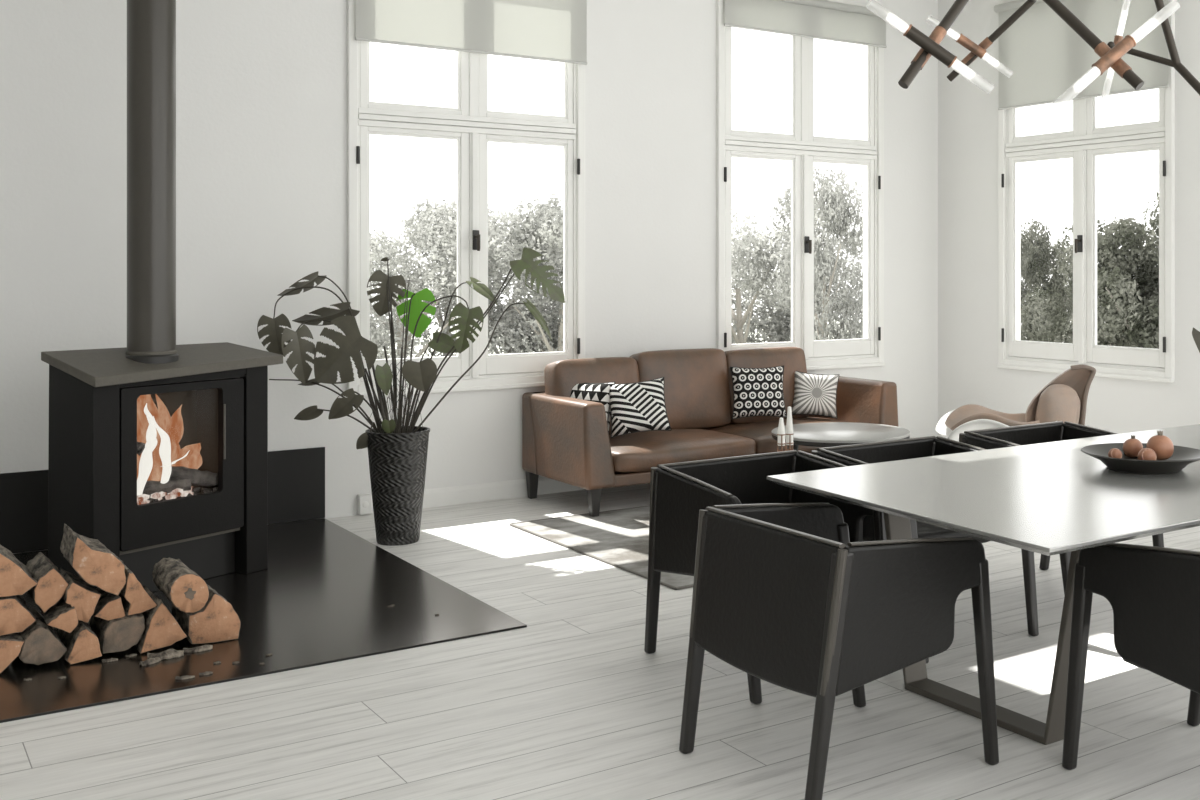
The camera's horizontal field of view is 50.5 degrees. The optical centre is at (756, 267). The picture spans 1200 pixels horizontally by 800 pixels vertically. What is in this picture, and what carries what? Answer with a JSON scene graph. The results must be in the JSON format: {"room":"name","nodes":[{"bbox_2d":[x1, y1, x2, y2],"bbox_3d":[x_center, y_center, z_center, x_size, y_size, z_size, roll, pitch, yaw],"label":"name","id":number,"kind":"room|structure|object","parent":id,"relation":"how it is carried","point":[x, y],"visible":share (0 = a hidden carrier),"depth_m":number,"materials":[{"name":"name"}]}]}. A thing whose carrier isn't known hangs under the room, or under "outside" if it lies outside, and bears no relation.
{"room":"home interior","nodes":[
{"label":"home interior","id":0,"kind":"room"},
{"bbox_2d":[365,426,429,545],"bbox_3d":[-1.878,1.138,6.573,0.326,0.584,0.326,0,0,-36],"label":"pot","id":1,"kind":"object","parent":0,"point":[397,455],"depth_m":6.46,"materials":[{"name":"black ceramic"}]},
{"bbox_2d":[0,0,937,553],"bbox_3d":[-2.193,-0.445,7.447,9.154,3.750,0.160,0,0,-36],"label":"wall","id":2,"kind":"structure","parent":0,"point":[261,85],"depth_m":7.08,"materials":[{"name":"paint"}]},
{"bbox_2d":[0,447,324,553],"bbox_3d":[-3.832,1.219,6.158,3.388,0.402,0.011,0,0,-36],"label":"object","id":3,"kind":"structure","parent":2,"relation":"attached to","point":[296,477],"depth_m":6.97,"materials":[{"name":"black metal"}]},
{"bbox_2d":[358,494,371,514],"bbox_3d":[-2.269,1.365,7.266,0.070,0.110,0.046,0,0,-36],"label":"wall socket","id":4,"kind":"object","parent":2,"relation":"attached to","point":[364,500],"visible":1,"depth_m":7.25,"materials":[{"name":"white plastic"}]},
{"bbox_2d":[363,501,368,507],"bbox_3d":[-2.256,1.365,7.249,0.036,0.036,0.004,0,0,-36],"label":"socket","id":5,"kind":"object","parent":4,"relation":"attached to","point":[365,503],"depth_m":7.25,"materials":[{"name":"white paint"}]},
{"bbox_2d":[347,0,584,396],"bbox_3d":[-1.748,-0.622,7.683,1.522,2.736,0.198,0,0,-36],"label":"window","id":6,"kind":"structure","parent":2,"relation":"in","point":[471,123],"depth_m":7.66,"materials":[{"name":"white paint"}]},
{"bbox_2d":[360,41,468,115],"bbox_3d":[-2.041,-1.421,7.485,0.668,0.989,0.056,0,0,-36],"label":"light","id":7,"kind":"object","parent":6,"relation":"on","point":[366,106],"depth_m":7.44,"materials":[{"name":"glass"}]},
{"bbox_2d":[355,0,586,64],"bbox_3d":[-1.692,-1.631,7.617,1.497,0.654,0.056,0,0,-36],"label":"roller blind","id":8,"kind":"object","parent":6,"relation":"attached to","point":[548,30],"visible":1,"depth_m":7.65,"materials":[{"name":"white fabric"}]},
{"bbox_2d":[479,53,572,122],"bbox_3d":[-1.459,-1.421,7.905,0.644,0.989,0.056,0,0,-36],"label":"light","id":9,"kind":"object","parent":6,"relation":"on","point":[485,115],"depth_m":7.85,"materials":[{"name":"glass"}]},
{"bbox_2d":[361,435,936,514],"bbox_3d":[-0.434,1.376,8.608,4.587,0.108,0.016,0,0,-36],"label":"baseboard","id":10,"kind":"structure","parent":2,"relation":"attached to","point":[436,497],"depth_m":7.72,"materials":[{"name":"white paint"}]},
{"bbox_2d":[716,0,884,369],"bbox_3d":[0.326,-0.622,9.179,1.522,2.736,0.198,0,0,-36],"label":"window","id":11,"kind":"structure","parent":2,"relation":"in","point":[800,147],"depth_m":9.15,"materials":[{"name":"white paint"}]},
{"bbox_2d":[725,26,800,140],"bbox_3d":[0.033,-1.421,8.981,0.668,0.989,0.056,0,0,-36],"label":"window pane","id":12,"kind":"object","parent":11,"relation":"on","point":[735,135],"depth_m":9.00,"materials":[{"name":"clear glass"}]},
{"bbox_2d":[724,0,888,47],"bbox_3d":[0.383,-1.816,9.114,1.497,0.284,0.056,0,0,-36],"label":"roller blind","id":13,"kind":"object","parent":11,"relation":"attached to","point":[818,19],"visible":0.93,"depth_m":9.13,"materials":[{"name":"white fabric"}]},
{"bbox_2d":[808,37,873,145],"bbox_3d":[0.616,-1.421,9.401,0.644,0.989,0.056,0,0,-36],"label":"window pane","id":14,"kind":"object","parent":11,"relation":"on","point":[813,140],"depth_m":9.40,"materials":[{"name":"clear glass"}]},
{"bbox_2d":[0,483,1199,799],"bbox_3d":[0.199,1.530,3.992,9.314,0.200,8.563,0,0,-36],"label":"floor","id":15,"kind":"structure","parent":0,"point":[568,704],"depth_m":3.96,"materials":[{"name":"white wood"}]},
{"bbox_2d":[0,518,526,722],"bbox_3d":[-3.060,1.425,5.082,3.383,0.009,2.638,0,0,-36],"label":"hearth","id":16,"kind":"object","parent":15,"relation":"on","point":[324,594],"visible":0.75,"depth_m":5.04,"materials":[{"name":"black metal"}]},
{"bbox_2d":[0,632,23,672],"bbox_3d":[-2.724,1.353,4.529,0.116,0.132,0.346,0,0,-36],"label":"log","id":17,"kind":"object","parent":16,"relation":"on","point":[10,644],"visible":0.78,"depth_m":4.40,"materials":[{"name":"brown wood"}]},
{"bbox_2d":[0,595,35,635],"bbox_3d":[-2.724,1.226,4.566,0.153,0.129,0.346,0,0,-36],"label":"log","id":18,"kind":"object","parent":17,"relation":"on","point":[15,616],"visible":0.84,"depth_m":4.43,"materials":[{"name":"brown wood"}]},
{"bbox_2d":[0,545,37,596],"bbox_3d":[-2.728,1.077,4.576,0.156,0.165,0.346,0,0,-36],"label":"log","id":19,"kind":"object","parent":18,"relation":"on","point":[15,579],"visible":1,"depth_m":4.44,"materials":[{"name":"brown wood"}]},
{"bbox_2d":[18,607,66,664],"bbox_3d":[-2.631,1.340,4.596,0.153,0.134,0.346,0,0,-36],"label":"log","id":20,"kind":"object","parent":16,"relation":"on","point":[42,644],"visible":0.73,"depth_m":4.46,"materials":[{"name":"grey wood"}]},
{"bbox_2d":[39,598,77,632],"bbox_3d":[-2.558,1.266,4.600,0.102,0.090,0.266,0,0,-36],"label":"log","id":21,"kind":"object","parent":20,"relation":"on","point":[61,615],"visible":0.87,"depth_m":4.51,"materials":[{"name":"brown wood"}]},
{"bbox_2d":[26,552,67,612],"bbox_3d":[-2.647,1.159,4.671,0.114,0.161,0.366,0,0,-36],"label":"log","id":22,"kind":"object","parent":21,"relation":"on","point":[51,586],"visible":0.84,"depth_m":4.53,"materials":[{"name":"brown wood"}]},
{"bbox_2d":[57,621,101,664],"bbox_3d":[-2.516,1.358,4.655,0.118,0.121,0.346,0,0,-36],"label":"log","id":23,"kind":"object","parent":16,"relation":"on","point":[82,644],"visible":0.74,"depth_m":4.52,"materials":[{"name":"brown wood"}]},
{"bbox_2d":[60,568,100,622],"bbox_3d":[-2.531,1.211,4.681,0.117,0.158,0.306,0,0,-36],"label":"log","id":24,"kind":"object","parent":23,"relation":"on","point":[84,597],"visible":0.7,"depth_m":4.56,"materials":[{"name":"brown wood"}]},
{"bbox_2d":[102,658,117,661],"bbox_3d":[-2.338,1.416,4.539,0.052,0.010,0.026,0,0,-24],"label":"flake","id":25,"kind":"object","parent":16,"relation":"on","point":[111,659],"visible":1,"depth_m":4.54,"materials":[{"name":"grey wood"}]},
{"bbox_2d":[90,610,144,653],"bbox_3d":[-2.420,1.345,4.749,0.144,0.122,0.346,0,0,-36],"label":"log","id":26,"kind":"object","parent":16,"relation":"on","point":[119,634],"visible":0.61,"depth_m":4.62,"materials":[{"name":"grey wood"}]},
{"bbox_2d":[93,588,124,620],"bbox_3d":[-2.459,1.255,4.732,0.109,0.082,0.286,0,0,-36],"label":"log","id":27,"kind":"object","parent":26,"relation":"on","point":[109,606],"visible":0.73,"depth_m":4.63,"materials":[{"name":"brown wood"}]},
{"bbox_2d":[60,523,125,595],"bbox_3d":[-2.496,1.089,4.719,0.181,0.234,0.346,0,0,-36],"label":"log","id":28,"kind":"object","parent":27,"relation":"on","point":[92,561],"visible":1,"depth_m":4.59,"materials":[{"name":"brown wood"}]},
{"bbox_2d":[119,560,156,615],"bbox_3d":[-2.372,1.204,4.783,0.119,0.159,0.306,0,0,-36],"label":"log","id":29,"kind":"object","parent":26,"relation":"on","point":[135,600],"visible":0.77,"depth_m":4.65,"materials":[{"name":"brown wood"}]},
{"bbox_2d":[139,657,160,665],"bbox_3d":[-2.181,1.413,4.518,0.038,0.016,0.078,0,0,33],"label":"flake","id":30,"kind":"object","parent":16,"relation":"on","point":[149,661],"visible":1,"depth_m":4.51,"materials":[{"name":"grey wood"}]},
{"bbox_2d":[136,585,186,653],"bbox_3d":[-2.299,1.328,4.799,0.162,0.179,0.346,0,0,-36],"label":"log","id":31,"kind":"object","parent":16,"relation":"on","point":[162,630],"visible":0.75,"depth_m":4.66,"materials":[{"name":"brown wood"}]},
{"bbox_2d":[41,342,282,591],"bbox_3d":[-2.657,0.887,5.644,0.410,1.067,0.945,0,0,31],"label":"wood stove","id":32,"kind":"object","parent":16,"relation":"on","point":[221,389],"visible":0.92,"depth_m":5.50,"materials":[{"name":"metal"}]},
{"bbox_2d":[137,442,144,455],"bbox_3d":[-2.731,0.769,5.460,0.137,0.099,0.059,0,0,-9],"label":"log","id":33,"kind":"object","parent":32,"relation":"in","point":[140,446],"visible":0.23,"depth_m":5.45,"materials":[{"name":"grey wood"}]},
{"bbox_2d":[126,0,176,355],"bbox_3d":[-2.700,-0.967,5.602,0.300,2.700,0.300,0,0,-36],"label":"flue pipe","id":34,"kind":"object","parent":32,"relation":"on","point":[151,24],"visible":1,"depth_m":5.52,"materials":[{"name":"grey metal"}]},
{"bbox_2d":[147,486,217,502],"bbox_3d":[-2.670,1.026,5.644,0.240,0.072,0.496,0,0,31],"label":"bed","id":35,"kind":"object","parent":32,"relation":"on","point":[196,490],"visible":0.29,"depth_m":5.73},
{"bbox_2d":[137,487,193,504],"bbox_3d":[-2.627,1.008,5.539,0.070,0.057,0.334,0,0,31],"label":"glowing coals","id":36,"kind":"object","parent":35,"relation":"on","point":[141,499],"visible":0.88,"depth_m":5.53,"materials":[{"name":"white"}]},
{"bbox_2d":[142,479,190,494],"bbox_3d":[-2.656,0.969,5.569,0.278,0.069,0.065,0,0,-45],"label":"log","id":37,"kind":"object","parent":35,"relation":"on","point":[151,487],"visible":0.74,"depth_m":5.57,"materials":[{"name":"grey wood"}]},
{"bbox_2d":[137,394,201,495],"bbox_3d":[-2.643,0.761,5.630,0.124,0.480,0.388,0,0,30],"label":"fire","id":38,"kind":"object","parent":35,"relation":"on","point":[161,434],"visible":0.82,"depth_m":5.58,"materials":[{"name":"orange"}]},
{"bbox_2d":[169,466,217,487],"bbox_3d":[-2.567,0.947,5.714,0.088,0.128,0.266,0,0,39],"label":"log","id":39,"kind":"object","parent":35,"relation":"on","point":[205,478],"visible":0.83,"depth_m":5.69,"materials":[{"name":"grey wood"}]},
{"bbox_2d":[147,648,183,659],"bbox_3d":[-2.159,1.407,4.588,0.122,0.027,0.068,0,0,-24],"label":"flake","id":40,"kind":"object","parent":16,"relation":"on","point":[170,653],"visible":1,"depth_m":4.57,"materials":[{"name":"grey wood"}]},
{"bbox_2d":[175,675,194,679],"bbox_3d":[-1.981,1.415,4.352,0.062,0.010,0.034,0,0,-17],"label":"flake","id":41,"kind":"object","parent":16,"relation":"on","point":[186,676],"visible":1,"depth_m":4.34,"materials":[{"name":"beige wood"}]},
{"bbox_2d":[183,645,212,652],"bbox_3d":[-2.078,1.413,4.669,0.103,0.015,0.053,0,0,-31],"label":"flake","id":42,"kind":"object","parent":16,"relation":"on","point":[204,647],"visible":1,"depth_m":4.66,"materials":[{"name":"grey wood"}]},
{"bbox_2d":[199,671,212,674],"bbox_3d":[-1.927,1.416,4.395,0.044,0.008,0.023,0,0,-24],"label":"flake","id":43,"kind":"object","parent":16,"relation":"on","point":[206,672],"visible":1,"depth_m":4.39,"materials":[{"name":"beige wood"}]},
{"bbox_2d":[172,585,240,643],"bbox_3d":[-2.150,1.325,4.894,0.190,0.187,0.346,0,0,-36],"label":"log","id":44,"kind":"object","parent":16,"relation":"on","point":[217,621],"visible":0.64,"depth_m":4.76,"materials":[{"name":"brown wood"}]},
{"bbox_2d":[152,557,208,612],"bbox_3d":[-2.210,1.210,4.812,0.139,0.148,0.368,0,0,-36],"label":"log","id":45,"kind":"object","parent":44,"relation":"on","point":[182,586],"visible":1,"depth_m":4.68,"materials":[{"name":"brown wood"}]},
{"bbox_2d":[257,248,564,545],"bbox_3d":[-1.817,0.662,6.570,1.610,1.536,0.330,0,0,2],"label":"monstera","id":46,"kind":"object","parent":15,"relation":"on","point":[397,451],"visible":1,"depth_m":6.52,"materials":[{"name":"green plant"}]},
{"bbox_2d":[509,505,693,589],"bbox_3d":[0.059,1.423,6.944,2.293,0.014,1.738,0,0,-36],"label":"rug","id":47,"kind":"object","parent":15,"relation":"on","point":[619,538],"visible":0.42,"depth_m":6.67,"materials":[{"name":"grey fabric"}]},
{"bbox_2d":[771,422,909,450],"bbox_3d":[0.500,1.198,7.512,0.828,0.451,0.828,0,0,-36],"label":"coffee table","id":48,"kind":"object","parent":47,"relation":"on","point":[821,434],"visible":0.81,"depth_m":7.38,"materials":[{"name":"grey"}]},
{"bbox_2d":[777,417,785,451],"bbox_3d":[0.135,1.124,6.950,0.100,0.594,0.100,0,0,-36],"label":"candlestick","id":49,"kind":"object","parent":48,"relation":"on","point":[781,434],"visible":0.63,"depth_m":6.93,"materials":[{"name":"white metal"}]},
{"bbox_2d":[778,417,784,445],"bbox_3d":[0.135,0.904,6.950,0.042,0.154,0.042,0,0,-36],"label":"candle","id":50,"kind":"object","parent":49,"relation":"on","point":[781,429],"depth_m":6.93,"materials":[{"name":"white wax"}]},
{"bbox_2d":[785,406,793,450],"bbox_3d":[0.183,1.099,7.050,0.100,0.644,0.100,0,0,-36],"label":"candlestick","id":51,"kind":"object","parent":48,"relation":"on","point":[789,433],"visible":0.48,"depth_m":7.04,"materials":[{"name":"white metal"}]},
{"bbox_2d":[786,406,792,444],"bbox_3d":[0.183,0.884,7.050,0.042,0.214,0.042,0,0,-36],"label":"candle","id":52,"kind":"object","parent":51,"relation":"on","point":[789,425],"depth_m":7.03,"materials":[{"name":"white wax"}]},
{"bbox_2d":[522,347,897,516],"bbox_3d":[-0.235,0.980,8.155,2.400,0.899,0.917,0,0,-36],"label":"leather sofa","id":53,"kind":"object","parent":15,"relation":"on","point":[566,439],"visible":0.74,"depth_m":7.79,"materials":[{"name":"brown leather"}]},
{"bbox_2d":[544,357,639,434],"bbox_3d":[-1.017,0.812,7.842,0.616,0.497,0.263,0,-10,-36],"label":"cushion","id":54,"kind":"object","parent":53,"relation":"on","point":[560,377],"depth_m":7.73,"materials":[{"name":"brown leather"}]},
{"bbox_2d":[570,382,614,431],"bbox_3d":[-1.039,0.863,7.635,0.387,0.358,0.184,0,0,32],"label":"throw pillow","id":55,"kind":"object","parent":53,"relation":"on","point":[595,392],"visible":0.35,"depth_m":7.56,"materials":[{"name":"grey fabric"}]},
{"bbox_2d":[609,377,671,437],"bbox_3d":[-0.717,0.838,7.571,0.395,0.353,0.197,0,0,-10],"label":"throw pillow","id":56,"kind":"object","parent":53,"relation":"on","point":[638,406],"visible":1,"depth_m":7.51,"materials":[{"name":"grey fabric"}]},
{"bbox_2d":[630,348,731,428],"bbox_3d":[-0.502,0.797,8.213,0.706,0.527,0.263,0,-10,-36],"label":"cushion","id":57,"kind":"object","parent":53,"relation":"on","point":[697,382],"depth_m":8.13,"materials":[{"name":"brown leather"}]},
{"bbox_2d":[609,428,755,472],"bbox_3d":[-0.605,1.123,7.806,1.036,0.200,0.784,0,0,-36],"label":"seat cushion","id":58,"kind":"object","parent":53,"relation":"on","point":[637,452],"depth_m":7.53,"materials":[{"name":"brown leather"}]},
{"bbox_2d":[730,365,786,418],"bbox_3d":[0.010,0.821,8.317,0.376,0.343,0.181,0,0,-13],"label":"throw pillow","id":59,"kind":"object","parent":53,"relation":"on","point":[756,391],"visible":1,"depth_m":8.26,"materials":[{"name":"grey fabric"}]},
{"bbox_2d":[724,347,808,423],"bbox_3d":[0.044,0.805,8.607,0.692,0.512,0.263,0,-10,-36],"label":"cushion","id":60,"kind":"object","parent":53,"relation":"on","point":[793,359],"depth_m":8.52,"materials":[{"name":"brown leather"}]},
{"bbox_2d":[703,417,846,453],"bbox_3d":[0.214,1.123,8.396,1.036,0.200,0.784,0,0,-36],"label":"seat cushion","id":61,"kind":"object","parent":53,"relation":"on","point":[758,429],"depth_m":8.20,"materials":[{"name":"brown leather"}]},
{"bbox_2d":[791,371,839,418],"bbox_3d":[0.398,0.868,8.622,0.360,0.332,0.181,0,0,-8],"label":"throw pillow","id":62,"kind":"object","parent":53,"relation":"on","point":[814,394],"visible":0.98,"depth_m":8.56,"materials":[{"name":"grey fabric"}]},
{"bbox_2d":[644,450,886,703],"bbox_3d":[0.038,1.073,4.571,0.680,0.714,0.704,0,0,-36],"label":"dining chair","id":63,"kind":"object","parent":15,"relation":"on","point":[678,491],"visible":0.34,"depth_m":4.62,"materials":[{"name":"black leather"}]},
{"bbox_2d":[679,503,998,799],"bbox_3d":[0.235,1.073,3.665,0.704,0.714,0.680,0,0,-36],"label":"dining chair","id":64,"kind":"object","parent":15,"relation":"on","point":[783,596],"visible":1,"depth_m":3.43,"materials":[{"name":"black leather"}]},
{"bbox_2d":[812,436,1038,663],"bbox_3d":[0.643,1.073,4.989,0.680,0.714,0.704,0,0,-36],"label":"dining chair","id":65,"kind":"object","parent":15,"relation":"on","point":[910,448],"visible":0.23,"depth_m":5.03,"materials":[{"name":"black leather"}]},
{"bbox_2d":[767,424,1199,744],"bbox_3d":[1.546,1.060,4.473,2.958,0.740,1.277,0,0,-36],"label":"dining table","id":66,"kind":"object","parent":15,"relation":"on","point":[1049,498],"visible":0.93,"depth_m":3.88,"materials":[{"name":"laminate"}]},
{"bbox_2d":[1081,443,1199,473],"bbox_3d":[1.333,0.660,4.327,0.424,0.059,0.424,0,0,-36],"label":"fruit bowl","id":67,"kind":"object","parent":66,"relation":"on","point":[1181,457],"visible":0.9,"depth_m":4.23,"materials":[{"name":"grey ceramic"}]},
{"bbox_2d":[1108,448,1121,457],"bbox_3d":[1.234,0.644,4.331,0.048,0.044,0.047,0,0,-36],"label":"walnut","id":68,"kind":"object","parent":67,"relation":"in","point":[1114,453],"visible":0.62,"depth_m":4.32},
{"bbox_2d":[1123,435,1142,456],"bbox_3d":[1.331,0.631,4.448,0.069,0.078,0.069,0,0,31],"label":"pomegranate","id":69,"kind":"object","parent":67,"relation":"in","point":[1131,447],"visible":0.91,"depth_m":4.42,"materials":[{"name":"brown plant"}]},
{"bbox_2d":[1138,448,1156,459],"bbox_3d":[1.324,0.641,4.263,0.064,0.059,0.063,0,0,-36],"label":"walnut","id":70,"kind":"object","parent":67,"relation":"in","point":[1145,453],"visible":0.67,"depth_m":4.24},
{"bbox_2d":[1146,430,1173,459],"bbox_3d":[1.392,0.613,4.344,0.090,0.102,0.090,0,0,0],"label":"pomegranate","id":71,"kind":"object","parent":67,"relation":"in","point":[1162,445],"visible":0.89,"depth_m":4.31,"materials":[{"name":"brown food"}]},
{"bbox_2d":[936,365,1095,440],"bbox_3d":[1.512,0.997,7.250,0.904,0.874,0.600,0,0,0],"label":"lounge chair","id":72,"kind":"object","parent":15,"relation":"on","point":[1064,398],"visible":0.62,"depth_m":7.26,"materials":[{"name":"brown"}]},
{"bbox_2d":[1035,384,1079,423],"bbox_3d":[1.740,0.860,7.280,0.265,0.377,0.162,0,0,0],"label":"cushion","id":73,"kind":"object","parent":72,"relation":"on","point":[1055,402],"depth_m":7.23,"materials":[{"name":"beige leather"}]},
{"bbox_2d":[959,421,1163,595],"bbox_3d":[1.315,1.073,5.511,0.680,0.714,0.704,0,0,-36],"label":"dining chair","id":74,"kind":"object","parent":15,"relation":"on","point":[1002,437],"visible":0.21,"depth_m":5.70,"materials":[{"name":"black leather"}]},
{"bbox_2d":[1062,543,1199,769],"bbox_3d":[1.325,1.073,3.489,0.680,0.714,0.704,0,0,-36],"label":"dining chair","id":75,"kind":"object","parent":15,"relation":"on","point":[1152,592],"visible":0.9,"depth_m":3.35,"materials":[{"name":"black leather"}]},
{"bbox_2d":[1192,327,1199,351],"bbox_3d":[2.532,0.778,6.359,0.599,1.304,0.340,0,0,25],"label":"floor plant","id":76,"kind":"object","parent":15,"relation":"on","point":[1195,333],"visible":1,"depth_m":6.35,"materials":[{"name":"green plant"}]},
{"bbox_2d":[938,0,1199,434],"bbox_3d":[2.595,-0.445,8.495,0.160,3.750,3.743,0,0,-36],"label":"wall","id":77,"kind":"structure","parent":0,"point":[968,371],"depth_m":9.54,"materials":[{"name":"paint"}]},
{"bbox_2d":[997,0,1174,382],"bbox_3d":[2.285,-0.622,8.807,0.198,2.736,1.522,0,0,-36],"label":"window","id":78,"kind":"structure","parent":77,"relation":"in","point":[1086,141],"depth_m":8.75,"materials":[{"name":"white paint"}]},
{"bbox_2d":[1008,99,1078,142],"bbox_3d":[2.087,-1.421,9.100,0.056,0.989,0.668,0,0,-36],"label":"window pane","id":79,"kind":"object","parent":78,"relation":"on","point":[1067,136],"depth_m":9.07,"materials":[{"name":"clear glass"}]},
{"bbox_2d":[994,0,1168,109],"bbox_3d":[2.220,-1.566,8.750,0.056,0.784,1.497,0,0,-36],"label":"roller blind","id":80,"kind":"object","parent":78,"relation":"attached to","point":[1042,58],"visible":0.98,"depth_m":8.84,"materials":[{"name":"white fabric"}]},
{"bbox_2d":[1087,88,1164,134],"bbox_3d":[2.507,-1.421,8.517,0.056,0.989,0.644,0,0,-36],"label":"window pane","id":81,"kind":"object","parent":78,"relation":"on","point":[1156,126],"depth_m":8.49,"materials":[{"name":"clear glass"}]},
{"bbox_3d":[-0.140,-2.420,4.463,9.314,0.200,7.403,0,0,-36],"label":"ceiling","id":82,"kind":"structure","parent":0,"visible":0},
{"bbox_2d":[885,0,1036,88],"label":"chandelier","id":83,"kind":"object","parent":82,"relation":"hanging from","point":[930,46],"depth_m":3.90,"materials":[{"name":"brown metal"}]},
{"bbox_2d":[1043,0,1199,94],"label":"chandelier","id":84,"kind":"object","parent":82,"relation":"hanging from","point":[1110,54],"depth_m":3.85,"materials":[{"name":"brown metal"}]},
{"label":"outside","id":85,"kind":"structure","parent":0,"visible":0},
{"bbox_2d":[370,318,1122,357],"bbox_3d":[-16.469,4.530,48.477,110.000,0.200,82.097,0,0,-36],"label":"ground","id":86,"kind":"structure","parent":85,"point":[433,328],"depth_m":78.40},
{"bbox_2d":[370,198,511,358],"bbox_3d":[-6.751,1.513,23.864,4.031,5.845,3.767,0,0,-36],"label":"tree","id":87,"kind":"object","parent":86,"relation":"on","point":[378,335],"visible":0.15,"depth_m":23.33,"materials":[{"name":"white plant"}]},
{"bbox_2d":[371,199,533,356],"bbox_3d":[-6.338,1.508,26.039,3.462,5.855,3.764,0,0,-20],"label":"tree","id":88,"kind":"object","parent":86,"relation":"on","point":[439,317],"visible":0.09,"depth_m":25.37,"materials":[{"name":"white plant"}]},
{"bbox_2d":[412,200,562,354],"bbox_3d":[-4.917,1.566,25.144,4.410,5.739,4.144,0,0,-5],"label":"tree","id":89,"kind":"object","parent":86,"relation":"on","point":[517,338],"visible":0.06,"depth_m":23.83,"materials":[{"name":"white plant"}]},
{"bbox_2d":[488,194,562,353],"bbox_3d":[-3.831,1.534,23.996,3.462,5.804,3.764,0,0,11],"label":"tree","id":90,"kind":"object","parent":86,"relation":"on","point":[553,234],"visible":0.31,"depth_m":23.65,"materials":[{"name":"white plant"}]},
{"bbox_2d":[732,194,820,343],"bbox_3d":[-0.438,1.408,24.915,3.829,6.055,3.578,0,0,26],"label":"tree","id":91,"kind":"object","parent":86,"relation":"on","point":[754,271],"visible":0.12,"depth_m":24.13,"materials":[{"name":"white plant"}]},
{"bbox_2d":[732,225,850,343],"bbox_3d":[0.592,1.741,26.972,3.116,5.389,3.388,0,0,42],"label":"tree","id":92,"kind":"object","parent":86,"relation":"on","point":[763,307],"visible":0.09,"depth_m":26.23,"materials":[{"name":"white plant"}]},
{"bbox_2d":[776,164,862,339],"bbox_3d":[1.239,1.286,23.037,1.887,6.300,2.100,0,0,-33],"label":"tree","id":93,"kind":"object","parent":86,"relation":"on","point":[834,212],"visible":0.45,"depth_m":22.81,"materials":[{"name":"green plant"}]},
{"bbox_2d":[783,232,862,338],"bbox_3d":[2.311,1.855,26.124,3.628,5.160,3.390,0,0,-17],"label":"tree","id":94,"kind":"object","parent":86,"relation":"on","point":[860,266],"visible":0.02,"depth_m":25.41,"materials":[{"name":"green plant"}]},
{"bbox_2d":[1021,219,1072,341],"bbox_3d":[5.542,1.731,24.018,1.805,5.408,1.985,0,0,-18],"label":"tree","id":95,"kind":"object","parent":86,"relation":"on","point":[1037,270],"visible":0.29,"depth_m":23.61,"materials":[{"name":"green plant"}]},
{"bbox_2d":[1021,230,1072,342],"bbox_3d":[5.342,1.844,25.983,3.116,5.182,3.388,0,0,-2],"label":"tree","id":96,"kind":"object","parent":86,"relation":"on","point":[1022,281],"visible":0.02,"depth_m":25.26,"materials":[{"name":"green plant"}]},
{"bbox_2d":[1021,219,1158,346],"bbox_3d":[5.581,1.808,19.849,2.887,5.254,2.625,0,0,-2],"label":"tree","id":97,"kind":"object","parent":86,"relation":"on","point":[1060,334],"visible":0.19,"depth_m":19.54,"materials":[{"name":"green plant"}]},
{"bbox_2d":[1064,191,1158,348],"bbox_3d":[6.047,1.603,18.887,2.789,5.666,3.068,0,0,13],"label":"tree","id":98,"kind":"object","parent":86,"relation":"on","point":[1148,311],"visible":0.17,"depth_m":18.48,"materials":[{"name":"green plant"}]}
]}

